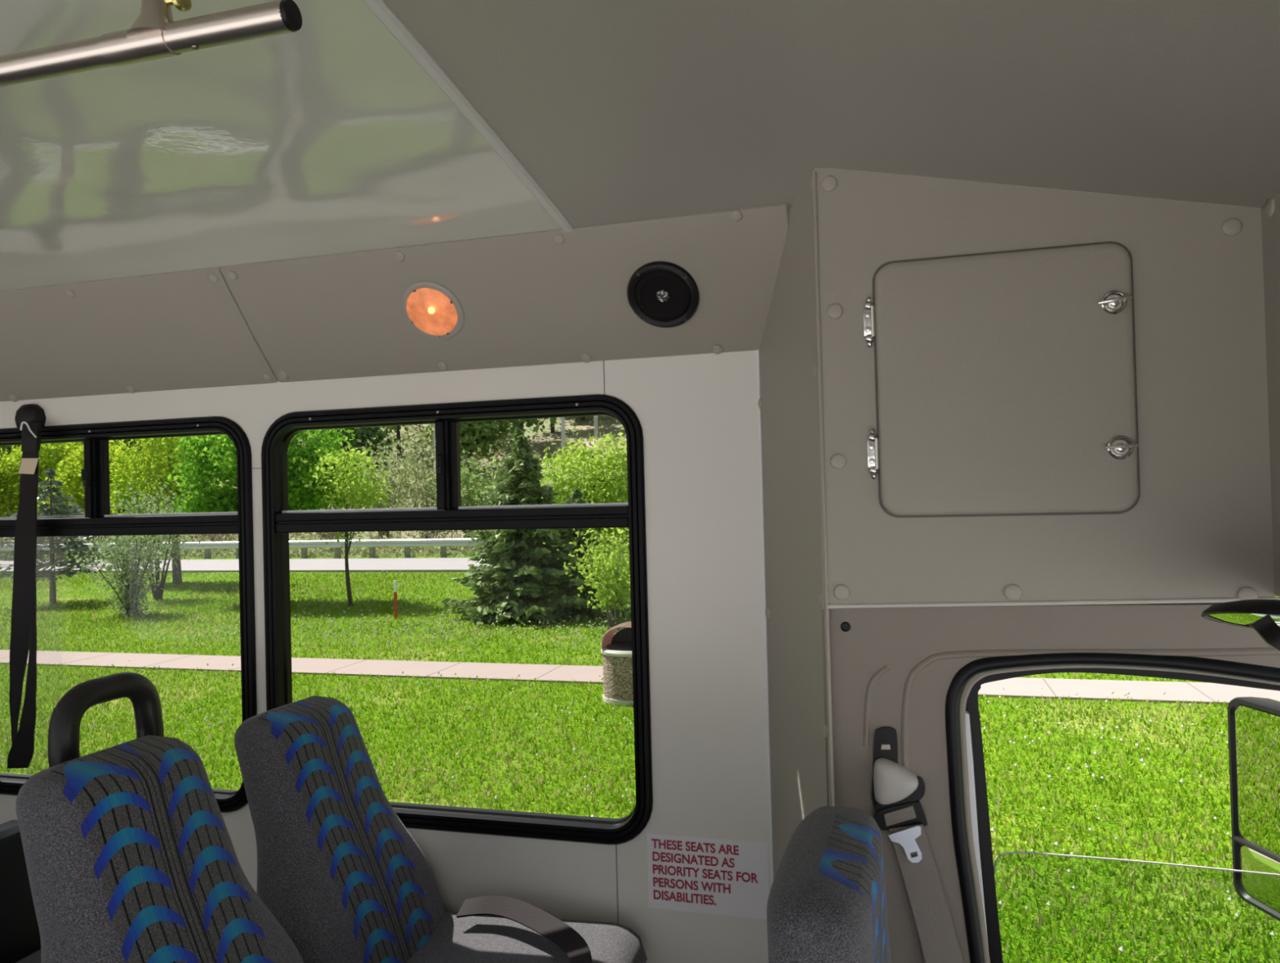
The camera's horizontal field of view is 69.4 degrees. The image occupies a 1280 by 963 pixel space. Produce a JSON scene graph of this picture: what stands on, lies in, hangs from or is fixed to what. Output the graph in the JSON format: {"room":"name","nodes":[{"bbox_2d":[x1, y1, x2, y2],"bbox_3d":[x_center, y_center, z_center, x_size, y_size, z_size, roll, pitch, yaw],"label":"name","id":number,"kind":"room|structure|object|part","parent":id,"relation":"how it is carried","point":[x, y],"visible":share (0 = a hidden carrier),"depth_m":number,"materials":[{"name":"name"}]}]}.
{"room":"bus interior","nodes":[
{"label":"bus interior","id":0,"kind":"room"},
{"bbox_2d":[0,0,561,290],"bbox_3d":[-2.356,-0.513,1.317,3.978,0.176,2.175,-2,-1,16],"label":"ceiling","id":1,"kind":"structure","parent":0,"point":[326,136],"depth_m":1.55,"materials":[{"name":"beige plastic"}]},
{"bbox_2d":[0,0,302,87],"bbox_3d":[-1.377,-0.493,1.144,2.204,0.229,0.052,-2,-1,16],"label":"grab rail","id":2,"kind":"object","parent":1,"relation":"attached to","point":[154,34],"visible":1,"depth_m":0.87,"materials":[{"name":"silver metal"}]},
{"bbox_2d":[361,0,573,232],"bbox_3d":[-0.440,-0.559,0.771,0.025,0.168,2.175,-2,-1,16],"label":"trim","id":3,"kind":"structure","parent":1,"relation":"attached to","point":[380,8],"depth_m":1.37,"materials":[{"name":"grey plastic"}]},
{"bbox_2d":[219,203,789,382],"bbox_3d":[-0.298,-0.380,1.967,1.249,0.255,0.223,-2,-1,16],"label":"panel","id":4,"kind":"object","parent":1,"relation":"attached to","point":[556,296],"visible":0.97,"depth_m":1.94,"materials":[{"name":"plastic"}]},
{"bbox_2d":[400,280,463,339],"bbox_3d":[-0.448,-0.369,1.994,0.141,0.111,0.095,-2,-1,16],"label":"dome light","id":5,"kind":"object","parent":4,"relation":"attached to","point":[433,311],"visible":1,"depth_m":1.98,"materials":[{"name":"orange plastic"}]},
{"bbox_2d":[626,261,699,328],"bbox_3d":[0.046,-0.375,1.857,0.147,0.118,0.102,-2,-1,16],"label":"speaker","id":6,"kind":"object","parent":4,"relation":"attached to","point":[661,294],"visible":1,"depth_m":1.85},
{"bbox_2d":[0,267,771,962],"bbox_3d":[-1.804,0.555,2.502,4.328,2.150,0.031,-2,-1,16],"label":"wall","id":7,"kind":"structure","parent":0,"point":[697,415],"depth_m":1.96,"materials":[{"name":"grey plastic"}]},
{"bbox_2d":[0,416,257,813],"bbox_3d":[-1.391,0.336,2.384,0.990,1.002,0.058,-2,-1,16],"label":"window","id":8,"kind":"structure","parent":7,"relation":"in","point":[97,521],"depth_m":2.31,"materials":[{"name":"black"}]},
{"bbox_3d":[-1.396,0.116,2.389,0.884,0.047,0.046,-2,-1,16],"label":"rail","id":9,"kind":"part","parent":8,"relation":"part of","materials":[{"name":"black metal"}]},
{"bbox_2d":[0,266,278,402],"bbox_3d":[-2.418,-0.316,2.574,3.159,0.256,0.218,-2,-1,16],"label":"panel","id":10,"kind":"object","parent":7,"relation":"attached to","point":[180,330],"visible":0.98,"depth_m":2.22,"materials":[{"name":"plastic"}]},
{"bbox_2d":[7,404,46,768],"bbox_3d":[-1.570,0.266,2.383,0.130,0.939,0.074,-2,-1,16],"label":"belt","id":11,"kind":"object","parent":10,"relation":"hanging from","point":[30,419],"visible":1,"depth_m":2.37,"materials":[{"name":"black fabric"}]},
{"bbox_2d":[261,394,653,844],"bbox_3d":[-0.439,0.307,2.113,0.990,1.002,0.058,-2,-1,16],"label":"window","id":12,"kind":"structure","parent":7,"relation":"in","point":[448,514],"depth_m":2.08,"materials":[{"name":"black"}]},
{"bbox_3d":[-0.445,0.088,2.118,0.884,0.047,0.046,-2,-1,16],"label":"rail","id":13,"kind":"part","parent":12,"relation":"part of","materials":[{"name":"black metal"}]},
{"bbox_2d":[646,832,768,919],"bbox_3d":[0.140,0.824,1.930,0.258,0.159,0.002,-2,-1,16],"label":"sign","id":14,"kind":"object","parent":7,"relation":"attached to","point":[722,877],"visible":1,"depth_m":1.93,"materials":[{"name":"white"}]},
{"bbox_2d":[756,168,834,885],"bbox_3d":[0.295,0.486,1.747,0.012,2.058,0.334,-1,-1,-11],"label":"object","id":15,"kind":"structure","parent":0,"point":[789,355],"depth_m":1.72,"materials":[{"name":"plastic"}]},
{"bbox_2d":[383,0,1279,227],"bbox_3d":[0.155,-0.548,0.611,1.223,0.308,2.175,-2,-1,16],"label":"ceiling","id":16,"kind":"structure","parent":0,"point":[620,111],"depth_m":1.29,"materials":[{"name":"plastic"}]},
{"bbox_2d":[814,168,1279,608],"bbox_3d":[0.646,-0.176,1.532,0.694,0.772,0.122,-2,-1,16],"label":"upper cabinet","id":17,"kind":"object","parent":16,"relation":"attached to","point":[1033,396],"visible":1,"depth_m":1.49,"materials":[{"name":"plastic"}]},
{"bbox_3d":[0.591,-0.161,1.508,0.392,0.427,0.018,-2,-1,16],"label":"door","id":18,"kind":"part","parent":17,"relation":"part of","materials":[{"name":"plastic"}]},
{"bbox_2d":[1261,191,1279,596],"bbox_3d":[0.691,-0.167,0.428,0.035,0.672,2.100,-2,-1,16],"label":"wall","id":19,"kind":"structure","parent":0,"point":[1270,211],"depth_m":1.39,"materials":[{"name":"plastic"}]},
{"bbox_2d":[821,603,1279,962],"bbox_3d":[0.969,0.838,1.477,1.291,1.313,0.128,-2,-1,16],"label":"door","id":20,"kind":"structure","parent":19,"relation":"in","point":[918,673],"depth_m":1.55,"materials":[{"name":"plastic"}]},
{"bbox_2d":[871,726,963,962],"bbox_3d":[0.479,0.678,1.542,0.172,0.522,0.038,-2,-1,16],"label":"belt","id":21,"kind":"object","parent":20,"relation":"attached to","point":[916,902],"visible":0.94,"depth_m":1.55,"materials":[{"name":"grey fabric"}]},
{"bbox_2d":[1227,697,1279,921],"bbox_3d":[1.266,0.626,1.656,0.163,0.417,0.363,-1,-1,-6],"label":"mirror","id":22,"kind":"object","parent":20,"relation":"attached to","point":[1253,722],"visible":0.99,"depth_m":1.77,"materials":[{"name":"black plastic"}]},
{"bbox_3d":[1.184,0.755,1.722,0.006,0.095,0.180,-1,-1,-7],"label":"wide angle glass","id":23,"kind":"part","parent":22,"relation":"part of","materials":[{"name":"silver mirror"}]},
{"bbox_2d":[1200,599,1279,650],"bbox_3d":[0.837,0.179,1.206,0.173,0.056,0.189,-2,-1,16],"label":"mirror","id":24,"kind":"object","parent":19,"relation":"attached to","point":[1262,615],"visible":1,"depth_m":1.17,"materials":[{"name":"black plastic"}]},
{"bbox_3d":[0.780,0.186,1.136,0.047,0.044,0.024,-2,-1,16],"label":"mounting arm","id":25,"kind":"part","parent":24,"relation":"part of","materials":[{"name":"black plastic"}]},
{"bbox_3d":[-1.250,1.578,1.107,6.100,0.060,2.460,-2,-1,16],"label":"floor","id":26,"kind":"structure","parent":0,"visible":0},
{"bbox_2d":[0,820,41,962],"bbox_3d":[-1.363,1.190,2.009,0.490,0.745,0.430,-2,-1,16],"label":"passenger seat","id":27,"kind":"object","parent":26,"relation":"on","point":[20,935],"visible":0.6,"depth_m":2.17,"materials":[{"name":"black plastic"}]},
{"bbox_2d":[15,949,41,962],"bbox_3d":[-1.363,1.173,2.010,0.490,0.100,0.430,-2,-1,16],"label":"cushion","id":28,"kind":"object","parent":27,"relation":"on","point":[29,956],"depth_m":2.18,"materials":[{"name":"grey fabric"}]},
{"bbox_2d":[15,671,303,962],"bbox_3d":[-0.534,0.924,1.364,0.812,1.217,0.456,-2,-1,16],"label":"passenger seat","id":29,"kind":"object","parent":26,"relation":"on","point":[131,857],"visible":1,"depth_m":1.39,"materials":[{"name":"fabric"}]},
{"bbox_3d":[-0.893,0.420,1.550,0.049,0.187,0.217,-2,-1,16],"label":"grab handle","id":30,"kind":"part","parent":29,"relation":"part of","materials":[{"name":"black plastic"}]},
{"bbox_2d":[234,695,647,962],"bbox_3d":[-0.404,0.995,1.830,0.770,1.080,0.456,-2,-1,16],"label":"passenger seat","id":31,"kind":"object","parent":26,"relation":"on","point":[338,868],"visible":0.92,"depth_m":1.83,"materials":[{"name":"fabric"}]},
{"bbox_3d":[-0.609,0.760,1.890,0.356,0.598,0.456,-2,-1,16],"label":"backrest","id":32,"kind":"part","parent":31,"relation":"part of","materials":[{"name":"fabric"}]},
{"bbox_2d":[456,895,592,962],"bbox_3d":[-0.206,0.918,1.813,0.146,0.079,0.487,-1,-1,-34],"label":"armrest","id":33,"kind":"object","parent":31,"relation":"on","point":[571,943],"visible":1,"depth_m":1.89,"materials":[{"name":"black plastic"}]},
{"bbox_2d":[406,911,647,962],"bbox_3d":[-0.283,0.997,1.796,0.520,0.133,0.444,-2,-1,16],"label":"cushion","id":34,"kind":"object","parent":31,"relation":"on","point":[442,937],"depth_m":1.89,"materials":[{"name":"fabric"}]},
{"bbox_2d":[766,806,892,962],"bbox_3d":[0.485,1.004,1.238,0.569,1.000,0.460,-2,-1,18],"label":"chair","id":35,"kind":"object","parent":26,"relation":"on","point":[827,901],"visible":1,"depth_m":1.19,"materials":[{"name":"fabric"}]},
{"label":"outside","id":36,"kind":"structure","parent":0,"visible":0},
{"bbox_2d":[0,415,628,556],"bbox_3d":[-12.885,-12.025,83.812,230.000,31.548,86.000,-2,-1,16],"label":"hillside","id":37,"kind":"structure","parent":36,"point":[584,426],"depth_m":61.93,"materials":[{"name":"green plant"}]},
{"bbox_2d":[0,444,53,488],"bbox_3d":[-40.707,-1.947,59.440,5.935,7.405,4.992,-2,-1,41],"label":"tree","id":38,"kind":"object","parent":37,"relation":"on","point":[9,448],"visible":0.12,"depth_m":58.56,"materials":[{"name":"green plant"}]},
{"bbox_2d":[53,439,144,499],"bbox_3d":[-32.375,-1.704,55.105,5.829,7.433,4.986,-2,-1,39],"label":"tree","id":39,"kind":"object","parent":37,"relation":"on","point":[126,441],"visible":0.02,"depth_m":54.50,"materials":[{"name":"green plant"}]},
{"bbox_2d":[120,439,155,464],"bbox_3d":[-33.759,-3.184,61.636,6.028,9.166,6.220,-1,-1,-34],"label":"tree","id":40,"kind":"object","parent":37,"relation":"on","point":[131,442],"visible":0.04,"depth_m":61.22,"materials":[{"name":"green plant"}]},
{"bbox_2d":[132,436,217,453],"bbox_3d":[-27.978,-2.733,57.035,7.352,8.228,5.453,-2,-1,16],"label":"tree","id":41,"kind":"object","parent":37,"relation":"on","point":[156,439],"visible":0.02,"depth_m":56.01,"materials":[{"name":"green plant"}]},
{"bbox_2d":[0,415,626,542],"bbox_3d":[-17.075,-6.809,74.052,117.311,20.782,55.401,-2,-1,16],"label":"undergrowth","id":42,"kind":"object","parent":37,"relation":"on","point":[600,421],"visible":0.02,"depth_m":59.15,"materials":[{"name":"green plant"}]},
{"bbox_2d":[317,426,402,487],"bbox_3d":[-17.787,-2.287,56.917,5.696,6.734,5.220,-2,-1,44],"label":"tree","id":43,"kind":"object","parent":37,"relation":"on","point":[362,434],"visible":0.29,"depth_m":56.40,"materials":[{"name":"green plant"}]},
{"bbox_2d":[376,425,408,456],"bbox_3d":[-16.551,-5.647,63.147,6.045,7.985,5.791,-2,-1,16],"label":"tree","id":44,"kind":"object","parent":37,"relation":"on","point":[396,428],"visible":0.02,"depth_m":62.86,"materials":[{"name":"green plant"}]},
{"bbox_2d":[432,423,435,475],"bbox_3d":[-12.096,-3.252,54.421,2.000,8.400,0.260,-2,-1,16],"label":"utility pole","id":45,"kind":"object","parent":37,"relation":"on","point":[433,424],"visible":0.1,"depth_m":54.30,"materials":[{"name":"grey wood"}]},
{"bbox_2d":[421,420,511,472],"bbox_3d":[-10.582,-3.490,57.432,5.585,6.292,5.068,-2,-1,16],"label":"tree","id":46,"kind":"object","parent":37,"relation":"on","point":[470,433],"visible":0.37,"depth_m":56.42,"materials":[{"name":"green plant"}]},
{"bbox_2d":[494,417,557,439],"bbox_3d":[-7.565,-5.093,58.413,6.126,7.347,5.858,-1,-1,-3],"label":"tree","id":47,"kind":"object","parent":37,"relation":"on","point":[519,424],"visible":0.05,"depth_m":57.61,"materials":[{"name":"green plant"}]},
{"bbox_2d":[550,422,555,432],"bbox_3d":[-6.527,-7.918,66.165,6.232,8.920,7.287,-1,-1,-31],"label":"tree","id":48,"kind":"object","parent":37,"relation":"on","point":[552,428],"visible":0.02,"depth_m":66.16,"materials":[{"name":"green plant"}]},
{"bbox_2d":[560,417,566,475],"bbox_3d":[-3.967,-3.667,50.668,0.260,7.092,1.406,-1,-1,-32],"label":"utility pole","id":49,"kind":"object","parent":37,"relation":"on","point":[562,419],"visible":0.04,"depth_m":51.05,"materials":[{"name":"grey wood"}]},
{"bbox_2d":[594,415,598,439],"bbox_3d":[-2.999,-6.982,61.207,2.000,8.700,0.260,-2,-1,16],"label":"utility pole","id":50,"kind":"object","parent":37,"relation":"on","point":[595,416],"visible":0.02,"depth_m":61.07,"materials":[{"name":"grey"}]},
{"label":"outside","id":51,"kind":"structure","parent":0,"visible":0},
{"bbox_2d":[0,554,1279,962],"bbox_3d":[-20.453,3.217,28.275,135.000,0.079,37.000,-2,-1,16],"label":"lawn","id":52,"kind":"structure","parent":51,"point":[1037,819],"depth_m":8.46,"materials":[{"name":"green plant"}]},
{"bbox_2d":[0,448,19,517],"bbox_3d":[-33.717,1.018,46.317,5.758,5.656,4.277,-2,-1,16],"label":"tree","id":53,"kind":"object","parent":52,"relation":"on","point":[2,465],"visible":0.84,"depth_m":46.17,"materials":[{"name":"green plant"}]},
{"bbox_2d":[0,441,83,542],"bbox_3d":[-30.817,0.479,47.156,6.230,6.605,3.890,-2,-1,12],"label":"tree","id":54,"kind":"object","parent":52,"relation":"on","point":[45,457],"visible":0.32,"depth_m":46.37,"materials":[{"name":"green plant"}]},
{"bbox_2d":[0,467,128,604],"bbox_3d":[-14.153,1.338,22.378,2.887,3.352,3.002,-2,-1,16],"label":"spruce tree","id":55,"kind":"object","parent":52,"relation":"on","point":[51,566],"visible":0.67,"depth_m":22.23,"materials":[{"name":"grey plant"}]},
{"bbox_2d":[36,440,133,543],"bbox_3d":[-26.504,0.582,44.564,5.280,6.108,3.886,-2,-1,22],"label":"tree","id":56,"kind":"object","parent":52,"relation":"on","point":[76,484],"visible":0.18,"depth_m":43.68,"materials":[{"name":"green plant"}]},
{"bbox_2d":[57,486,196,616],"bbox_3d":[-10.991,1.473,19.607,2.297,2.814,2.825,-1,-1,-8],"label":"leafy shrub","id":57,"kind":"object","parent":52,"relation":"on","point":[131,594],"visible":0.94,"depth_m":19.56,"materials":[{"name":"green plant"}]},
{"bbox_2d":[90,448,178,537],"bbox_3d":[-24.569,0.899,45.471,5.206,5.390,4.076,-2,-1,5],"label":"tree","id":58,"kind":"object","parent":52,"relation":"on","point":[122,510],"visible":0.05,"depth_m":44.51,"materials":[{"name":"green plant"}]},
{"bbox_2d":[91,471,203,599],"bbox_3d":[-11.931,1.345,22.868,2.769,3.211,2.695,-2,-1,16],"label":"leafy shrub","id":59,"kind":"object","parent":52,"relation":"on","point":[158,593],"visible":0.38,"depth_m":22.69,"materials":[{"name":"green plant"}]},
{"bbox_2d":[78,436,226,584],"bbox_3d":[-14.195,0.382,27.356,5.605,5.405,3.572,-2,-1,21],"label":"deciduous tree","id":60,"kind":"object","parent":52,"relation":"on","point":[157,468],"visible":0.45,"depth_m":26.81,"materials":[{"name":"green plant"}]},
{"bbox_2d":[190,480,237,551],"bbox_3d":[-20.440,1.635,44.009,4.401,3.638,3.736,-1,-1,-24],"label":"bush","id":61,"kind":"object","parent":52,"relation":"on","point":[192,536],"visible":0.04,"depth_m":43.84,"materials":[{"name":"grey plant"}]},
{"bbox_2d":[160,427,368,535],"bbox_3d":[-8.632,0.351,21.521,5.269,5.025,3.721,-2,-1,8],"label":"deciduous tree","id":62,"kind":"object","parent":52,"relation":"on","point":[214,458],"visible":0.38,"depth_m":21.02,"materials":[{"name":"green plant"}]},
{"bbox_2d":[0,488,616,558],"bbox_3d":[-13.428,1.856,40.099,56.356,3.358,3.368,-2,-1,16],"label":"brush","id":63,"kind":"object","parent":52,"relation":"on","point":[399,533],"visible":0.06,"depth_m":39.78,"materials":[{"name":"green plant"}]},
{"bbox_2d":[0,530,627,560],"bbox_3d":[-13.566,2.297,39.838,56.124,2.006,4.225,-2,-1,16],"label":"undergrowth","id":64,"kind":"object","parent":52,"relation":"on","point":[455,553],"visible":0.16,"depth_m":38.82,"materials":[{"name":"green plant"}]},
{"bbox_2d":[0,538,627,560],"bbox_3d":[-17.400,2.952,39.016,125.000,0.830,0.270,-2,-1,16],"label":"guard rail","id":65,"kind":"object","parent":52,"relation":"on","point":[442,544],"visible":0.16,"depth_m":37.42,"materials":[{"name":"grey metal"}]},
{"bbox_3d":[-26.061,3.247,41.531,0.180,0.760,0.180,-2,-1,16],"label":"post","id":66,"kind":"part","parent":65,"relation":"part of","materials":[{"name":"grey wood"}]},
{"bbox_3d":[-18.419,3.018,39.353,0.180,0.760,0.180,-2,-1,16],"label":"post","id":67,"kind":"part","parent":65,"relation":"part of","materials":[{"name":"grey wood"}]},
{"bbox_3d":[-13.833,2.881,38.046,0.180,0.760,0.180,-2,-1,16],"label":"post","id":68,"kind":"part","parent":65,"relation":"part of","materials":[{"name":"grey wood"}]},
{"bbox_3d":[-17.434,2.692,38.923,125.000,0.310,0.070,-2,-1,16],"label":"rail","id":69,"kind":"part","parent":65,"relation":"part of","materials":[{"name":"grey metal"}]},
{"bbox_3d":[-12.305,2.836,37.611,0.180,0.760,0.180,-2,-1,16],"label":"post","id":70,"kind":"part","parent":65,"relation":"part of","materials":[{"name":"grey wood"}]},
{"bbox_3d":[-10.776,2.790,37.175,0.180,0.760,0.180,-2,-1,16],"label":"post","id":71,"kind":"part","parent":65,"relation":"part of","materials":[{"name":"grey wood"}]},
{"bbox_3d":[-9.248,2.744,36.739,0.180,0.760,0.180,-2,-1,16],"label":"post","id":72,"kind":"part","parent":65,"relation":"part of","materials":[{"name":"grey wood"}]},
{"bbox_3d":[-7.719,2.698,36.304,0.180,0.760,0.180,-2,-1,16],"label":"post","id":73,"kind":"part","parent":65,"relation":"part of","materials":[{"name":"grey wood"}]},
{"bbox_2d":[291,475,372,551],"bbox_3d":[-14.298,1.279,42.267,4.194,3.984,4.232,-2,-1,41],"label":"bush","id":74,"kind":"object","parent":52,"relation":"on","point":[323,535],"visible":0.06,"depth_m":42.01,"materials":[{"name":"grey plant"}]},
{"bbox_2d":[302,444,398,606],"bbox_3d":[-6.233,0.986,20.161,1.879,3.592,1.922,-2,-1,16],"label":"sapling","id":75,"kind":"object","parent":52,"relation":"on","point":[360,491],"visible":0.78,"depth_m":19.98,"materials":[{"name":"green plant"}]},
{"bbox_2d":[340,431,428,539],"bbox_3d":[-11.721,0.461,42.602,4.975,5.484,4.851,-2,-1,16],"label":"bush","id":76,"kind":"object","parent":52,"relation":"on","point":[399,486],"visible":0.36,"depth_m":41.84,"materials":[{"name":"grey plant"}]},
{"bbox_2d":[393,580,397,619],"bbox_3d":[-4.735,2.339,17.886,0.054,0.840,0.034,-2,-1,16],"label":"marker stake","id":77,"kind":"object","parent":52,"relation":"on","point":[394,581],"visible":0.77,"depth_m":17.87,"materials":[{"name":"red"}]},
{"bbox_2d":[356,424,493,551],"bbox_3d":[-9.190,-0.086,41.340,5.447,6.420,5.480,-2,-1,16],"label":"bush","id":78,"kind":"object","parent":52,"relation":"on","point":[426,486],"visible":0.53,"depth_m":40.56,"materials":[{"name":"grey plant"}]},
{"bbox_2d":[413,447,501,550],"bbox_3d":[-7.403,0.821,40.672,5.119,4.626,4.733,-1,-1,-6],"label":"bush","id":79,"kind":"object","parent":52,"relation":"on","point":[471,501],"visible":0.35,"depth_m":40.41,"materials":[{"name":"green plant"}]},
{"bbox_2d":[465,426,565,578],"bbox_3d":[-2.707,0.715,20.926,2.647,3.960,2.601,-2,-1,16],"label":"spruce tree","id":80,"kind":"object","parent":52,"relation":"on","point":[517,431],"visible":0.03,"depth_m":20.88,"materials":[{"name":"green plant"}]},
{"bbox_2d":[440,434,599,625],"bbox_3d":[-2.155,0.911,17.687,2.976,3.631,3.279,-2,-1,40],"label":"spruce tree","id":81,"kind":"object","parent":52,"relation":"on","point":[520,559],"visible":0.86,"depth_m":17.26,"materials":[{"name":"green plant"}]},
{"bbox_2d":[528,488,631,622],"bbox_3d":[-1.248,1.426,17.803,2.352,2.602,2.153,-1,-1,-16],"label":"spruce tree","id":82,"kind":"object","parent":52,"relation":"on","point":[576,496],"visible":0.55,"depth_m":17.42,"materials":[{"name":"green plant"}]},
{"bbox_2d":[535,425,629,578],"bbox_3d":[-0.755,0.655,23.832,4.536,4.228,3.313,-2,-1,8],"label":"deciduous tree","id":83,"kind":"object","parent":52,"relation":"on","point":[595,491],"visible":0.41,"depth_m":23.31,"materials":[{"name":"green plant"}]},
{"bbox_2d":[542,492,631,627],"bbox_3d":[-0.626,1.372,15.895,1.840,2.375,1.769,-2,-1,36],"label":"leafy shrub","id":84,"kind":"object","parent":52,"relation":"on","point":[618,576],"visible":0.89,"depth_m":15.78,"materials":[{"name":"green plant"}]},
{"bbox_2d":[600,622,633,706],"bbox_3d":[-0.103,2.019,10.384,0.670,0.850,0.670,-2,-1,16],"label":"trash can","id":85,"kind":"object","parent":52,"relation":"on","point":[616,649],"visible":0.51,"depth_m":10.14,"materials":[{"name":"beige stone"}]},
{"bbox_3d":[-0.111,1.730,10.388,0.630,0.270,0.440,-2,-1,16],"label":"lid","id":86,"kind":"part","parent":85,"relation":"part of","materials":[{"name":"brown"}]},
{"bbox_3d":[-0.061,1.766,10.561,0.567,0.200,0.020,-2,-1,16],"label":"panel","id":87,"kind":"part","parent":85,"relation":"part of","materials":[{"name":"black plastic"}]},
{"bbox_2d":[0,570,1275,953],"bbox_3d":[-3.958,2.531,16.259,49.505,0.114,22.015,-2,-1,16],"label":"weeds","id":88,"kind":"object","parent":52,"relation":"on","point":[1049,904],"visible":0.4,"depth_m":13.92,"materials":[{"name":"green plant"}]},
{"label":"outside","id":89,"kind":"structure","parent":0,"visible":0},
{"bbox_2d":[0,557,626,573],"bbox_3d":[-18.437,3.277,35.343,135.000,0.180,5.300,-2,-1,16],"label":"road","id":90,"kind":"structure","parent":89,"point":[460,564],"depth_m":32.70,"materials":[{"name":"grey asphalt"}]},
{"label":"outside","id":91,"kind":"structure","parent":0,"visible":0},
{"bbox_2d":[0,649,1279,705],"bbox_3d":[-13.685,2.931,15.553,105.000,0.163,1.002,-2,-1,16],"label":"sidewalk","id":92,"kind":"structure","parent":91,"point":[1204,692],"depth_m":12.04,"materials":[{"name":"concrete"}]}
]}

